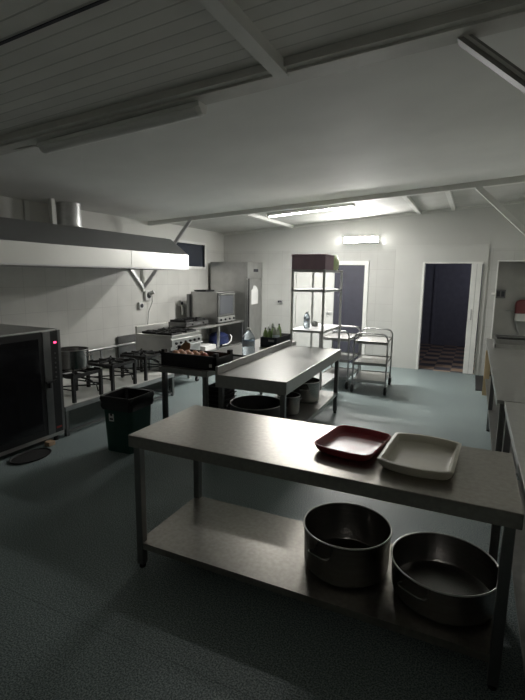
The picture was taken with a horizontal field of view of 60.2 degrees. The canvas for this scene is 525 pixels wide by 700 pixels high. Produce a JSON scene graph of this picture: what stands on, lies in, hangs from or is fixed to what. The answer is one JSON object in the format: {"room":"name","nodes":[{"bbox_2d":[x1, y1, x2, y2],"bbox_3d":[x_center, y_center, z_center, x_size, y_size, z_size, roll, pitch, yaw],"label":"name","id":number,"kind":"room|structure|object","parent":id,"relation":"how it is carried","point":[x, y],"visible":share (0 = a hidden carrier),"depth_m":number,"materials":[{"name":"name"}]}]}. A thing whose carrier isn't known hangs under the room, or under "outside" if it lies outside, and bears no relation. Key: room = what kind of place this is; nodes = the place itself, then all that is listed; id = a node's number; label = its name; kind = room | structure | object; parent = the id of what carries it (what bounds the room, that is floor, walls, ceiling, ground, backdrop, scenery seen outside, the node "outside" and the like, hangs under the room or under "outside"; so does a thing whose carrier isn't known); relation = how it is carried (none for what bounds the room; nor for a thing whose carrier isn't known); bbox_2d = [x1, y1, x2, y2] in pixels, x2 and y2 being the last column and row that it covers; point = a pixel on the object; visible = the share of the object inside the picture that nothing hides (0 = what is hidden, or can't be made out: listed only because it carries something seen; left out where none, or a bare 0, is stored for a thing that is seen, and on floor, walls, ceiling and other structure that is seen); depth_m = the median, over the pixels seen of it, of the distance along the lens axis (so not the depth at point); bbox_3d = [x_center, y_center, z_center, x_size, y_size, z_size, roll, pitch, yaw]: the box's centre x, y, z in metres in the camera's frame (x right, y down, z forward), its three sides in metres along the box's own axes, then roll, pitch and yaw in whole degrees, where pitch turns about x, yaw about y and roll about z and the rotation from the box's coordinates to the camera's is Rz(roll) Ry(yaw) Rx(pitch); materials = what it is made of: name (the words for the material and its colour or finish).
{"room":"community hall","nodes":[
{"label":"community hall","id":0,"kind":"room"},
{"bbox_2d":[0,196,223,369],"bbox_3d":[-3.429,-0.641,5.341,0.150,3.000,11.950,5,10,25],"label":"wall","id":1,"kind":"structure","parent":0,"point":[90,308],"depth_m":7.04,"materials":[{"name":"white paint"}]},
{"bbox_2d":[0,198,188,269],"bbox_3d":[-2.635,-1.412,5.292,1.207,0.862,4.450,5,10,25],"label":"extractor hood","id":2,"kind":"object","parent":1,"relation":"attached to","point":[66,243],"visible":1,"depth_m":5.42,"materials":[{"name":"metal"}]},
{"bbox_2d":[137,302,143,308],"bbox_3d":[-2.123,-0.775,7.915,0.060,0.120,0.120,5,10,25],"label":"wall socket","id":3,"kind":"object","parent":1,"relation":"attached to","point":[140,304],"visible":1,"depth_m":7.88,"materials":[{"name":"white plastic"}]},
{"bbox_2d":[144,290,154,323],"bbox_3d":[-1.999,-0.760,8.082,0.149,0.612,0.180,5,10,25],"label":"wall socket","id":4,"kind":"object","parent":1,"relation":"attached to","point":[148,294],"visible":1,"depth_m":8.03,"materials":[{"name":"white plastic"}]},
{"bbox_2d":[178,300,186,314],"bbox_3d":[-1.558,-0.823,9.067,0.121,0.340,0.297,5,10,25],"label":"wall socket","id":5,"kind":"object","parent":1,"relation":"attached to","point":[180,302],"visible":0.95,"depth_m":8.95,"materials":[{"name":"white plastic"}]},
{"bbox_2d":[166,238,205,268],"bbox_3d":[-1.535,-1.911,9.090,0.070,0.550,1.420,5,10,25],"label":"window","id":6,"kind":"structure","parent":1,"relation":"in","point":[196,252],"depth_m":9.38,"materials":[{"name":"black glass"}]},
{"bbox_2d":[148,175,524,225],"bbox_3d":[1.002,-2.226,6.800,6.439,0.523,0.090,4,10,21],"label":"trim","id":7,"kind":"structure","parent":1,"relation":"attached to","point":[515,179],"depth_m":6.61,"materials":[{"name":"white paint"}]},
{"bbox_2d":[475,187,524,235],"bbox_3d":[3.396,-1.593,5.932,1.189,1.170,0.070,5,10,25],"label":"strut","id":8,"kind":"object","parent":7,"relation":"attached to","point":[481,190],"visible":0.89,"depth_m":5.97,"materials":[{"name":"white paint"}]},
{"bbox_2d":[458,34,524,93],"bbox_3d":[1.592,-1.070,2.201,1.263,1.096,0.088,5,10,25],"label":"strut","id":9,"kind":"object","parent":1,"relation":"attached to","point":[488,56],"visible":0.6,"depth_m":2.31,"materials":[{"name":"grey paint"}]},
{"bbox_2d":[89,341,135,366],"bbox_3d":[-2.473,0.257,7.180,0.042,0.622,2.100,5,10,25],"label":"rail","id":10,"kind":"object","parent":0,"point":[91,351],"visible":0.33,"depth_m":7.08,"materials":[{"name":"metal"}]},
{"bbox_2d":[0,344,524,699],"bbox_3d":[0.289,0.897,5.839,6.720,0.100,15.550,5,10,25],"label":"floor","id":11,"kind":"structure","parent":0,"point":[81,619],"depth_m":2.55,"materials":[{"name":"plastic"}]},
{"bbox_2d":[9,448,51,464],"bbox_3d":[-2.259,1.035,4.421,0.288,0.016,0.414,5,10,25],"label":"pan","id":12,"kind":"object","parent":11,"relation":"on","point":[32,455],"visible":1,"depth_m":4.41,"materials":[{"name":"black metal"}]},
{"bbox_2d":[0,324,65,456],"bbox_3d":[-2.803,0.406,4.562,1.038,1.200,1.090,5,10,25],"label":"oven","id":13,"kind":"object","parent":11,"relation":"on","point":[32,411],"visible":1,"depth_m":4.50,"materials":[{"name":"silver metal"}]},
{"bbox_2d":[44,440,54,446],"bbox_3d":[-2.219,0.972,4.727,0.070,0.045,0.080,5,10,25],"label":"wood block","id":14,"kind":"object","parent":11,"relation":"on","point":[48,443],"visible":1,"depth_m":4.70,"materials":[{"name":"brown wood"}]},
{"bbox_2d":[63,362,173,436],"bbox_3d":[-2.257,0.571,6.078,1.175,0.400,1.980,5,10,25],"label":"stand","id":15,"kind":"object","parent":11,"relation":"on","point":[85,395],"visible":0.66,"depth_m":5.95,"materials":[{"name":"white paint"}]},
{"bbox_2d":[62,366,102,402],"bbox_3d":[-2.202,0.382,5.353,0.497,0.349,0.450,5,10,25],"label":"gas burner","id":16,"kind":"object","parent":15,"relation":"on","point":[74,375],"visible":0.73,"depth_m":5.29,"materials":[{"name":"metal"}]},
{"bbox_2d":[61,346,91,370],"bbox_3d":[-2.233,0.101,5.312,0.382,0.240,0.382,-8,13,-43],"label":"stock pot","id":17,"kind":"object","parent":16,"relation":"on","point":[74,358],"visible":0.77,"depth_m":5.18,"materials":[{"name":"metal"}]},
{"bbox_2d":[86,356,136,390],"bbox_3d":[-1.949,0.289,5.911,0.497,0.359,0.450,5,10,25],"label":"gas burner","id":18,"kind":"object","parent":15,"relation":"on","point":[111,365],"visible":0.94,"depth_m":5.83,"materials":[{"name":"metal"}]},
{"bbox_2d":[120,348,161,380],"bbox_3d":[-1.683,0.195,6.474,0.497,0.369,0.450,5,10,25],"label":"gas burner","id":19,"kind":"object","parent":15,"relation":"on","point":[143,357],"visible":0.89,"depth_m":6.37,"materials":[{"name":"metal"}]},
{"bbox_2d":[99,387,154,453],"bbox_3d":[-1.381,0.721,4.674,0.402,0.579,0.425,4,10,22],"label":"waste bin","id":20,"kind":"object","parent":11,"relation":"on","point":[127,410],"visible":0.97,"depth_m":4.53,"materials":[{"name":"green plastic"}]},
{"bbox_2d":[117,334,136,367],"bbox_3d":[-2.277,0.118,7.736,0.030,0.759,0.500,5,10,25],"label":"metal sheet","id":21,"kind":"object","parent":11,"relation":"on","point":[132,337],"visible":0.21,"depth_m":7.65,"materials":[{"name":"metal"}]},
{"bbox_2d":[135,322,202,390],"bbox_3d":[-1.487,0.084,7.361,0.750,0.970,0.835,5,10,25],"label":"range cooker","id":22,"kind":"object","parent":11,"relation":"on","point":[158,336],"visible":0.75,"depth_m":7.09,"materials":[{"name":"silver metal"}]},
{"bbox_2d":[149,368,181,377],"bbox_3d":[-1.523,0.351,7.428,0.630,0.020,0.780,5,10,25],"label":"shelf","id":23,"kind":"object","parent":22,"relation":"in","point":[157,369],"depth_m":7.36,"materials":[{"name":"metal"}]},
{"bbox_2d":[136,330,200,337],"bbox_3d":[-1.506,-0.278,7.322,0.690,0.025,0.820,5,10,25],"label":"cooktop","id":24,"kind":"object","parent":22,"relation":"in","point":[142,333],"depth_m":7.08,"materials":[{"name":"metal"}]},
{"bbox_2d":[148,319,243,377],"bbox_3d":[-1.245,-0.106,8.889,0.910,0.860,2.060,5,10,25],"label":"work table","id":25,"kind":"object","parent":11,"relation":"on","point":[209,325],"depth_m":8.72,"materials":[{"name":"silver metal"}]},
{"bbox_2d":[169,317,207,327],"bbox_3d":[-1.357,-0.515,8.286,0.462,0.135,0.720,5,10,25],"label":"gas stove","id":26,"kind":"object","parent":25,"relation":"on","point":[186,322],"visible":0.95,"depth_m":8.06,"materials":[{"name":"metal"}]},
{"bbox_2d":[170,319,243,329],"bbox_3d":[-1.239,-0.511,8.823,0.910,0.040,2.060,5,10,25],"label":"countertop","id":27,"kind":"structure","parent":25,"relation":"on","point":[198,327],"depth_m":8.48,"materials":[{"name":"silver metal"}]},
{"bbox_2d":[200,343,215,350],"bbox_3d":[-1.141,-0.059,8.619,0.370,0.084,0.390,5,10,25],"label":"storage box","id":28,"kind":"object","parent":25,"relation":"on","point":[203,346],"visible":0.52,"depth_m":8.53,"materials":[{"name":"white plastic"}]},
{"bbox_2d":[187,291,235,323],"bbox_3d":[-0.992,-0.856,8.965,0.705,0.600,0.740,5,10,25],"label":"countertop oven","id":29,"kind":"object","parent":25,"relation":"on","point":[216,307],"visible":0.94,"depth_m":8.72,"materials":[{"name":"silver metal"}]},
{"bbox_2d":[208,331,231,345],"bbox_3d":[-0.869,-0.236,9.150,0.460,0.270,0.497,5,10,25],"label":"sack","id":30,"kind":"object","parent":25,"relation":"on","point":[224,338],"visible":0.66,"depth_m":9.01,"materials":[{"name":"plastic"}]},
{"bbox_2d":[201,339,241,350],"bbox_3d":[-1.250,-0.050,8.900,0.880,0.025,2.020,5,10,25],"label":"shelf","id":31,"kind":"object","parent":25,"relation":"attached to","point":[232,343],"depth_m":9.26,"materials":[{"name":"silver metal"}]},
{"bbox_2d":[159,339,295,418],"bbox_3d":[-0.289,0.438,5.654,0.575,0.850,2.440,5,10,25],"label":"work table","id":32,"kind":"object","parent":11,"relation":"on","point":[237,349],"visible":0.37,"depth_m":4.60,"materials":[{"name":"silver metal"}]},
{"bbox_2d":[160,345,232,370],"bbox_3d":[-0.680,0.073,4.698,0.672,0.165,0.351,5,10,25],"label":"crate","id":33,"kind":"object","parent":32,"relation":"on","point":[214,359],"visible":0.83,"depth_m":4.57,"materials":[{"name":"black plastic"}]},
{"bbox_2d":[180,342,190,350],"bbox_3d":[-0.835,-0.037,4.900,0.135,0.100,0.071,5,10,25],"label":"scrap","id":34,"kind":"object","parent":33,"relation":"in","point":[185,346],"visible":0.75,"depth_m":4.90,"materials":[{"name":"brown food"}]},
{"bbox_2d":[233,354,245,359],"bbox_3d":[-0.337,0.089,5.064,0.230,0.025,0.330,5,10,25],"label":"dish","id":35,"kind":"object","parent":32,"relation":"on","point":[235,356],"visible":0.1,"depth_m":5.18,"materials":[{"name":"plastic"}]},
{"bbox_2d":[242,328,254,354],"bbox_3d":[-0.162,-0.089,5.221,0.152,0.331,0.152,5,10,25],"label":"water bottle","id":36,"kind":"object","parent":32,"relation":"on","point":[248,339],"visible":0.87,"depth_m":5.17,"materials":[{"name":"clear plastic"}]},
{"bbox_2d":[260,333,289,346],"bbox_3d":[0.186,-0.136,6.164,0.234,0.130,0.524,5,10,25],"label":"crate","id":37,"kind":"object","parent":32,"relation":"on","point":[264,341],"visible":0.66,"depth_m":5.96,"materials":[{"name":"black plastic"}]},
{"bbox_2d":[272,326,276,337],"bbox_3d":[0.156,-0.183,5.944,0.059,0.270,0.059,5,10,25],"label":"drink bottle","id":38,"kind":"object","parent":37,"relation":"in","point":[274,333],"visible":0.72,"depth_m":5.92,"materials":[{"name":"green glass"}]},
{"bbox_2d":[211,262,261,350],"bbox_3d":[-0.560,-0.893,10.040,0.930,2.060,0.720,5,10,25],"label":"fridge","id":39,"kind":"object","parent":11,"relation":"on","point":[240,278],"visible":0.54,"depth_m":9.65,"materials":[{"name":"silver metal"}]},
{"bbox_2d":[251,286,257,304],"bbox_3d":[-0.169,-1.191,9.786,0.002,0.400,0.320,5,10,25],"label":"paper sheet","id":40,"kind":"object","parent":39,"relation":"attached to","point":[254,292],"visible":1,"depth_m":9.78,"materials":[{"name":"white paper"}]},
{"bbox_2d":[215,340,340,421],"bbox_3d":[0.283,0.492,5.136,0.715,0.925,2.070,5,10,23],"label":"work table","id":41,"kind":"object","parent":11,"relation":"on","point":[281,368],"visible":0.62,"depth_m":4.70,"materials":[{"name":"silver metal"}]},
{"bbox_2d":[215,340,290,374],"bbox_3d":[-0.027,0.047,5.200,0.027,0.075,2.070,5,10,23],"label":"backsplash","id":42,"kind":"structure","parent":41,"relation":"on","point":[227,366],"depth_m":4.91,"materials":[{"name":"silver metal"}]},
{"bbox_2d":[226,395,286,417],"bbox_3d":[-0.063,0.638,4.708,0.551,0.205,0.551,-5,11,-33],"label":"stock pot","id":43,"kind":"object","parent":41,"relation":"on","point":[264,405],"visible":0.62,"depth_m":4.89,"materials":[{"name":"metal"}]},
{"bbox_2d":[277,392,301,415],"bbox_3d":[0.287,0.593,4.982,0.342,0.215,0.262,-8,13,-43],"label":"stock pot","id":44,"kind":"object","parent":41,"relation":"on","point":[293,399],"visible":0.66,"depth_m":4.88,"materials":[{"name":"metal"}]},
{"bbox_2d":[274,390,336,421],"bbox_3d":[0.281,0.692,5.168,0.667,0.040,2.020,5,10,23],"label":"shelf","id":45,"kind":"object","parent":41,"relation":"attached to","point":[308,411],"depth_m":5.27,"materials":[{"name":"silver metal"}]},
{"bbox_2d":[292,377,320,402],"bbox_3d":[0.514,0.486,5.529,0.382,0.255,0.390,-6,12,-38],"label":"stock pot","id":46,"kind":"object","parent":41,"relation":"on","point":[309,391],"visible":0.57,"depth_m":5.37,"materials":[{"name":"metal"}]},
{"bbox_2d":[290,269,342,389],"bbox_3d":[0.780,-0.211,6.556,0.480,1.870,0.896,5,10,25],"label":"shelf rack","id":47,"kind":"object","parent":11,"relation":"on","point":[326,378],"visible":0.7,"depth_m":6.25,"materials":[{"name":"silver metal"}]},
{"bbox_2d":[303,312,309,327],"bbox_3d":[0.625,-0.426,6.394,0.091,0.230,0.091,5,10,25],"label":"water bottle","id":48,"kind":"object","parent":47,"relation":"on","point":[306,324],"visible":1,"depth_m":6.36,"materials":[{"name":"clear plastic"}]},
{"bbox_2d":[292,254,333,269],"bbox_3d":[0.688,-1.194,6.166,0.480,0.200,0.390,5,10,25],"label":"cardboard box","id":49,"kind":"object","parent":47,"relation":"on","point":[299,261],"visible":0.98,"depth_m":6.00,"materials":[{"name":"brown cardboard"}]},
{"bbox_2d":[311,321,318,325],"bbox_3d":[0.769,-0.388,6.667,0.110,0.070,0.110,5,10,25],"label":"tub","id":50,"kind":"object","parent":47,"relation":"on","point":[313,323],"visible":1,"depth_m":6.63,"materials":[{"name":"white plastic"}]},
{"bbox_2d":[333,255,338,269],"bbox_3d":[0.946,-1.257,6.526,0.259,0.215,0.281,5,10,25],"label":"packet","id":51,"kind":"object","parent":47,"relation":"on","point":[336,258],"visible":0.33,"depth_m":6.46,"materials":[{"name":"green plastic"}]},
{"bbox_2d":[128,405,523,690],"bbox_3d":[0.272,0.943,2.599,2.010,0.850,0.705,5,10,25],"label":"work table","id":52,"kind":"object","parent":11,"relation":"on","point":[264,550],"visible":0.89,"depth_m":2.39,"materials":[{"name":"silver metal"}]},
{"bbox_2d":[143,497,492,662],"bbox_3d":[0.268,1.214,2.643,1.960,0.040,0.657,5,10,25],"label":"shelf","id":53,"kind":"object","parent":52,"relation":"attached to","point":[264,550],"depth_m":2.56,"materials":[{"name":"silver metal"}]},
{"bbox_2d":[303,502,392,588],"bbox_3d":[0.471,1.088,2.545,0.487,0.245,0.487,0,9,-4],"label":"stock pot","id":54,"kind":"object","parent":52,"relation":"on","point":[347,545],"visible":1,"depth_m":2.50,"materials":[{"name":"metal"}]},
{"bbox_2d":[314,425,390,460],"bbox_3d":[0.500,0.509,2.491,0.325,0.046,0.419,7,11,32],"label":"serving tray","id":55,"kind":"object","parent":52,"relation":"on","point":[355,443],"visible":1,"depth_m":2.52,"materials":[{"name":"red plastic"}]},
{"bbox_2d":[377,432,461,479],"bbox_3d":[0.813,0.538,2.325,0.350,0.050,0.504,6,10,27],"label":"serving tray","id":56,"kind":"object","parent":52,"relation":"on","point":[416,455],"visible":1,"depth_m":2.33,"materials":[{"name":"beige plastic"}]},
{"bbox_2d":[391,532,497,626],"bbox_3d":[0.926,1.162,2.322,0.527,0.183,0.527,3,9,11],"label":"stock pot","id":57,"kind":"object","parent":52,"relation":"on","point":[445,579],"visible":0.95,"depth_m":2.39,"materials":[{"name":"metal"}]},
{"bbox_2d":[319,325,360,388],"bbox_3d":[1.292,0.093,7.612,0.540,0.942,0.864,5,10,25],"label":"trolley","id":58,"kind":"object","parent":11,"relation":"on","point":[344,373],"visible":0.48,"depth_m":7.53,"materials":[{"name":"metal"}]},
{"bbox_2d":[320,332,358,340],"bbox_3d":[1.305,-0.225,7.579,0.460,0.042,0.752,5,10,25],"label":"shelf","id":59,"kind":"object","parent":58,"relation":"attached to","point":[334,335],"depth_m":7.49,"materials":[{"name":"silver metal"}]},
{"bbox_2d":[323,366,357,379],"bbox_3d":[1.297,0.387,7.679,0.460,0.042,0.752,5,10,25],"label":"shelf","id":60,"kind":"object","parent":58,"relation":"attached to","point":[343,375],"depth_m":7.71,"materials":[{"name":"silver metal"}]},
{"bbox_2d":[339,352,357,362],"bbox_3d":[1.300,0.110,7.634,0.460,0.042,0.752,5,10,25],"label":"shelf","id":61,"kind":"object","parent":58,"relation":"attached to","point":[344,355],"depth_m":7.59,"materials":[{"name":"silver metal"}]},
{"bbox_2d":[350,328,392,395],"bbox_3d":[1.766,0.156,7.261,0.560,0.942,0.864,4,10,21],"label":"trolley","id":62,"kind":"object","parent":11,"relation":"on","point":[367,376],"visible":1,"depth_m":7.15,"materials":[{"name":"metal"}]},
{"bbox_2d":[353,370,389,383],"bbox_3d":[1.769,0.430,7.325,0.480,0.042,0.752,4,10,21],"label":"shelf","id":63,"kind":"object","parent":62,"relation":"attached to","point":[367,376],"depth_m":7.23,"materials":[{"name":"silver metal"}]},
{"bbox_2d":[354,354,389,366],"bbox_3d":[1.773,0.164,7.282,0.480,0.042,0.752,4,10,21],"label":"shelf","id":64,"kind":"object","parent":62,"relation":"attached to","point":[370,360],"depth_m":7.20,"materials":[{"name":"silver metal"}]},
{"bbox_2d":[355,335,391,344],"bbox_3d":[1.777,-0.162,7.228,0.480,0.042,0.752,4,10,21],"label":"shelf","id":65,"kind":"object","parent":62,"relation":"attached to","point":[363,339],"depth_m":7.10,"materials":[{"name":"silver metal"}]},
{"bbox_2d":[475,375,482,390],"bbox_3d":[3.897,0.577,7.744,0.470,0.011,1.240,5,10,25],"label":"floor mat","id":66,"kind":"object","parent":11,"relation":"on","point":[478,379],"visible":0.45,"depth_m":7.80,"materials":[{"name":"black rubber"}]},
{"bbox_2d":[482,350,489,395],"bbox_3d":[3.432,0.354,6.935,0.078,0.699,0.020,5,10,25],"label":"plywood board","id":67,"kind":"object","parent":11,"relation":"on","point":[487,364],"visible":0.64,"depth_m":6.92,"materials":[{"name":"brown wood"}]},
{"bbox_2d":[485,338,524,475],"bbox_3d":[2.984,0.384,5.219,0.700,1.182,4.060,5,10,25],"label":"table","id":68,"kind":"object","parent":11,"relation":"on","point":[506,382],"visible":0.7,"depth_m":4.69,"materials":[{"name":"silver metal"}]},
{"bbox_2d":[485,376,517,475],"bbox_3d":[2.980,0.719,5.273,0.640,0.022,3.940,5,10,25],"label":"shelf","id":69,"kind":"object","parent":68,"relation":"attached to","point":[493,413],"depth_m":4.87,"materials":[{"name":"silver metal"}]},
{"bbox_2d":[493,339,524,349],"bbox_3d":[3.535,0.044,6.357,0.540,0.300,0.640,5,10,25],"label":"sink basin","id":70,"kind":"object","parent":68,"relation":"in","point":[497,343],"depth_m":6.56,"materials":[{"name":"silver metal"}]},
{"bbox_2d":[494,334,524,339],"bbox_3d":[3.752,-0.169,6.814,0.470,0.077,0.310,5,10,25],"label":"steel pan","id":71,"kind":"object","parent":68,"relation":"on","point":[498,336],"visible":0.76,"depth_m":6.77,"materials":[{"name":"silver metal"}]},
{"bbox_2d":[502,401,524,699],"bbox_3d":[1.718,0.987,2.449,0.700,0.850,2.100,5,10,25],"label":"work table","id":72,"kind":"object","parent":11,"relation":"on","point":[514,433],"visible":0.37,"depth_m":2.53,"materials":[{"name":"silver metal"}]},
{"bbox_2d":[512,480,524,676],"bbox_3d":[1.716,1.179,2.480,0.650,0.040,2.052,5,10,25],"label":"shelf","id":73,"kind":"object","parent":72,"relation":"attached to","point":[518,564],"depth_m":2.34,"materials":[{"name":"silver metal"}]},
{"bbox_2d":[0,0,524,232],"bbox_3d":[-0.432,-1.833,3.741,6.720,0.584,11.950,5,10,25],"label":"ceiling","id":74,"kind":"structure","parent":0,"point":[440,116],"depth_m":3.42,"materials":[{"name":"paint"}]},
{"bbox_2d":[0,0,109,45],"bbox_3d":[-1.153,-1.557,2.220,6.420,0.439,0.018,5,10,25],"label":"trim","id":75,"kind":"structure","parent":74,"relation":"attached to","point":[98,2],"depth_m":2.14,"materials":[{"name":"grey"}]},
{"bbox_2d":[128,217,192,290],"bbox_3d":[-1.800,-1.627,7.749,1.197,1.254,0.454,-2,10,-17],"label":"strut","id":76,"kind":"object","parent":74,"relation":"attached to","point":[142,283],"visible":0.67,"depth_m":7.78,"materials":[{"name":"metal"}]},
{"bbox_2d":[197,0,289,79],"bbox_3d":[-0.954,-1.297,0.414,0.085,0.070,5.100,5,10,25],"label":"trim","id":77,"kind":"structure","parent":74,"relation":"attached to","point":[227,13],"depth_m":2.24,"materials":[{"name":"white paint"}]},
{"bbox_2d":[0,0,524,154],"bbox_3d":[-0.736,-1.671,3.111,6.427,0.498,0.240,5,10,24],"label":"ceiling beam","id":78,"kind":"structure","parent":74,"relation":"attached to","point":[496,16],"depth_m":2.59,"materials":[{"name":"white paint"}]},
{"bbox_2d":[13,100,206,153],"bbox_3d":[-1.234,-1.621,3.399,1.862,0.181,0.110,5,10,25],"label":"ceiling lamp","id":79,"kind":"object","parent":78,"relation":"attached to","point":[195,109],"visible":0.98,"depth_m":3.24,"materials":[{"name":"white plastic"}]},
{"bbox_2d":[267,203,354,216],"bbox_3d":[0.787,-2.335,7.582,1.520,0.152,0.118,5,10,25],"label":"ceiling lamp","id":80,"kind":"object","parent":74,"relation":"attached to","point":[348,205],"visible":0.97,"depth_m":7.52,"materials":[{"name":"white plastic"}]},
{"bbox_2d":[402,196,421,214],"bbox_3d":[2.454,-2.414,7.453,0.070,0.060,2.400,5,10,25],"label":"trim","id":81,"kind":"structure","parent":74,"relation":"attached to","point":[407,199],"depth_m":7.49,"materials":[{"name":"white paint"}]},
{"bbox_2d":[443,185,455,210],"bbox_3d":[2.990,-2.407,7.202,0.070,0.060,2.400,5,10,25],"label":"trim","id":82,"kind":"structure","parent":74,"relation":"attached to","point":[449,195],"depth_m":7.15,"materials":[{"name":"white paint"}]},
{"bbox_2d":[224,203,524,374],"bbox_3d":[2.042,-1.381,9.233,6.420,3.350,0.150,5,10,25],"label":"wall","id":83,"kind":"structure","parent":0,"point":[274,249],"depth_m":9.03,"materials":[{"name":"white paint"}]},
{"bbox_2d":[242,214,293,227],"bbox_3d":[0.123,-2.447,8.548,0.100,0.060,2.400,5,10,25],"label":"trim","id":84,"kind":"structure","parent":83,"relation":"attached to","point":[258,217],"depth_m":8.49,"materials":[{"name":"white paint"}]},
{"bbox_2d":[295,272,334,347],"bbox_3d":[1.090,-0.786,9.640,0.831,2.000,0.090,5,10,25],"label":"door","id":85,"kind":"structure","parent":83,"relation":"in","point":[304,279],"depth_m":9.64,"materials":[{"name":"white wood"}]},
{"bbox_2d":[293,261,368,353],"bbox_3d":[1.389,-0.805,9.531,1.600,2.100,0.030,5,10,25],"label":"trim","id":86,"kind":"structure","parent":83,"relation":"attached to","point":[366,263],"depth_m":9.20,"materials":[{"name":"white paint"}]},
{"bbox_2d":[333,265,364,362],"bbox_3d":[1.768,-0.735,9.380,0.605,2.000,0.040,5,10,25],"label":"door","id":87,"kind":"structure","parent":83,"relation":"in","point":[353,275],"depth_m":9.31,"materials":[{"name":"paint"}]},
{"bbox_2d":[344,236,378,242],"bbox_3d":[1.960,-2.193,9.020,0.700,0.124,0.074,5,10,25],"label":"wall lamp","id":88,"kind":"object","parent":83,"relation":"attached to","point":[362,239],"visible":1,"depth_m":8.98,"materials":[{"name":"white plastic"}]},
{"bbox_2d":[223,200,524,234],"bbox_3d":[2.018,-2.593,8.949,6.423,0.483,0.040,5,10,25],"label":"trim","id":89,"kind":"structure","parent":83,"relation":"attached to","point":[518,201],"depth_m":8.83,"materials":[{"name":"white paint"}]},
{"bbox_2d":[389,245,488,374],"bbox_3d":[3.310,-0.775,8.636,1.610,2.380,0.020,5,10,25],"label":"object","id":90,"kind":"structure","parent":83,"relation":"attached to","point":[409,261],"depth_m":8.75,"materials":[{"name":"paint"}]},
{"bbox_2d":[395,244,489,374],"bbox_3d":[3.305,-0.782,8.631,1.645,2.395,0.030,5,10,25],"label":"trim","id":91,"kind":"structure","parent":83,"relation":"attached to","point":[441,244],"depth_m":8.31,"materials":[{"name":"paint"}]},
{"bbox_2d":[416,262,483,368],"bbox_3d":[3.541,-0.619,8.629,1.040,2.080,0.180,5,10,25],"label":"trim","id":92,"kind":"structure","parent":83,"relation":"attached to","point":[424,263],"depth_m":8.72,"materials":[{"name":"white wood"}]},
{"bbox_2d":[463,263,482,373],"bbox_3d":[3.873,-0.561,8.358,0.175,2.040,0.048,5,10,25],"label":"door","id":93,"kind":"structure","parent":83,"relation":"in","point":[476,271],"depth_m":8.34,"materials":[{"name":"white wood"}]},
{"bbox_2d":[490,260,524,338],"bbox_3d":[4.580,-0.542,8.160,0.795,2.105,0.165,5,10,25],"label":"trim","id":94,"kind":"structure","parent":83,"relation":"attached to","point":[498,260],"depth_m":8.16,"materials":[{"name":"white paint"}]},
{"bbox_2d":[420,264,482,346],"bbox_3d":[4.519,-1.184,10.246,2.700,2.700,3.700,5,10,25],"label":"wall","id":95,"kind":"structure","parent":0,"point":[453,280],"depth_m":12.02,"materials":[{"name":"paint"}]},
{"bbox_2d":[430,266,437,344],"bbox_3d":[3.958,-1.056,11.284,0.067,2.100,2.202,7,11,35],"label":"trim","id":96,"kind":"structure","parent":95,"relation":"attached to","point":[436,267],"depth_m":12.12,"materials":[{"name":"paint"}]},
{"bbox_2d":[490,261,524,370],"bbox_3d":[4.841,-0.840,8.473,0.930,2.600,0.100,5,10,25],"label":"wall","id":97,"kind":"structure","parent":0,"point":[511,274],"depth_m":8.49,"materials":[{"name":"white paint"}]},
{"bbox_2d":[496,289,505,297],"bbox_3d":[4.482,-1.057,8.527,0.170,0.160,0.046,5,10,25],"label":"light switch","id":98,"kind":"object","parent":97,"relation":"attached to","point":[499,293],"visible":0.94,"depth_m":8.51,"materials":[{"name":"plastic"}]},
{"bbox_2d":[506,299,524,334],"bbox_3d":[4.742,-0.608,8.422,0.410,0.665,0.140,5,10,25],"label":"dispenser","id":99,"kind":"object","parent":97,"relation":"attached to","point":[519,311],"visible":1,"depth_m":8.34,"materials":[{"name":"red plastic"}]},
{"bbox_2d":[514,313,524,320],"bbox_3d":[4.812,-0.605,8.395,0.240,0.140,0.130,5,10,25],"label":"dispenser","id":100,"kind":"object","parent":99,"relation":"on","point":[518,316],"depth_m":8.35,"materials":[{"name":"white plastic"}]},
{"bbox_3d":[-0.440,0.673,4.891,0.204,0.048,0.301,5,10,25],"label":"tray","id":101,"kind":"object","parent":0,"visible":0},
{"bbox_3d":[-0.440,0.625,4.883,0.204,0.048,0.301,5,10,25],"label":"tray","id":102,"kind":"object","parent":101,"relation":"on","visible":0},
{"bbox_2d":[209,402,230,408],"bbox_3d":[-0.439,0.578,4.876,0.204,0.048,0.301,5,10,25],"label":"tray","id":103,"kind":"object","parent":102,"relation":"on","point":[210,405],"visible":0.17,"depth_m":4.77,"materials":[{"name":"plastic"}]},
{"bbox_2d":[209,395,236,404],"bbox_3d":[-0.438,0.530,4.868,0.204,0.048,0.301,5,10,25],"label":"tray","id":104,"kind":"object","parent":103,"relation":"on","point":[211,401],"visible":0.33,"depth_m":4.78,"materials":[{"name":"plastic"}]},
{"bbox_2d":[209,391,236,399],"bbox_3d":[-0.438,0.482,4.860,0.204,0.048,0.301,5,10,25],"label":"tray","id":105,"kind":"object","parent":104,"relation":"on","point":[214,397],"visible":0.39,"depth_m":4.77,"materials":[{"name":"plastic"}]},
{"bbox_3d":[-0.437,0.435,4.853,0.204,0.048,0.301,5,10,25],"label":"tray","id":106,"kind":"object","parent":105,"relation":"on","visible":0},
{"bbox_2d":[209,383,228,390],"bbox_3d":[-0.436,0.387,4.845,0.204,0.048,0.301,5,10,25],"label":"tray","id":107,"kind":"object","parent":106,"relation":"on","point":[212,387],"visible":0.24,"depth_m":4.74,"materials":[{"name":"plastic"}]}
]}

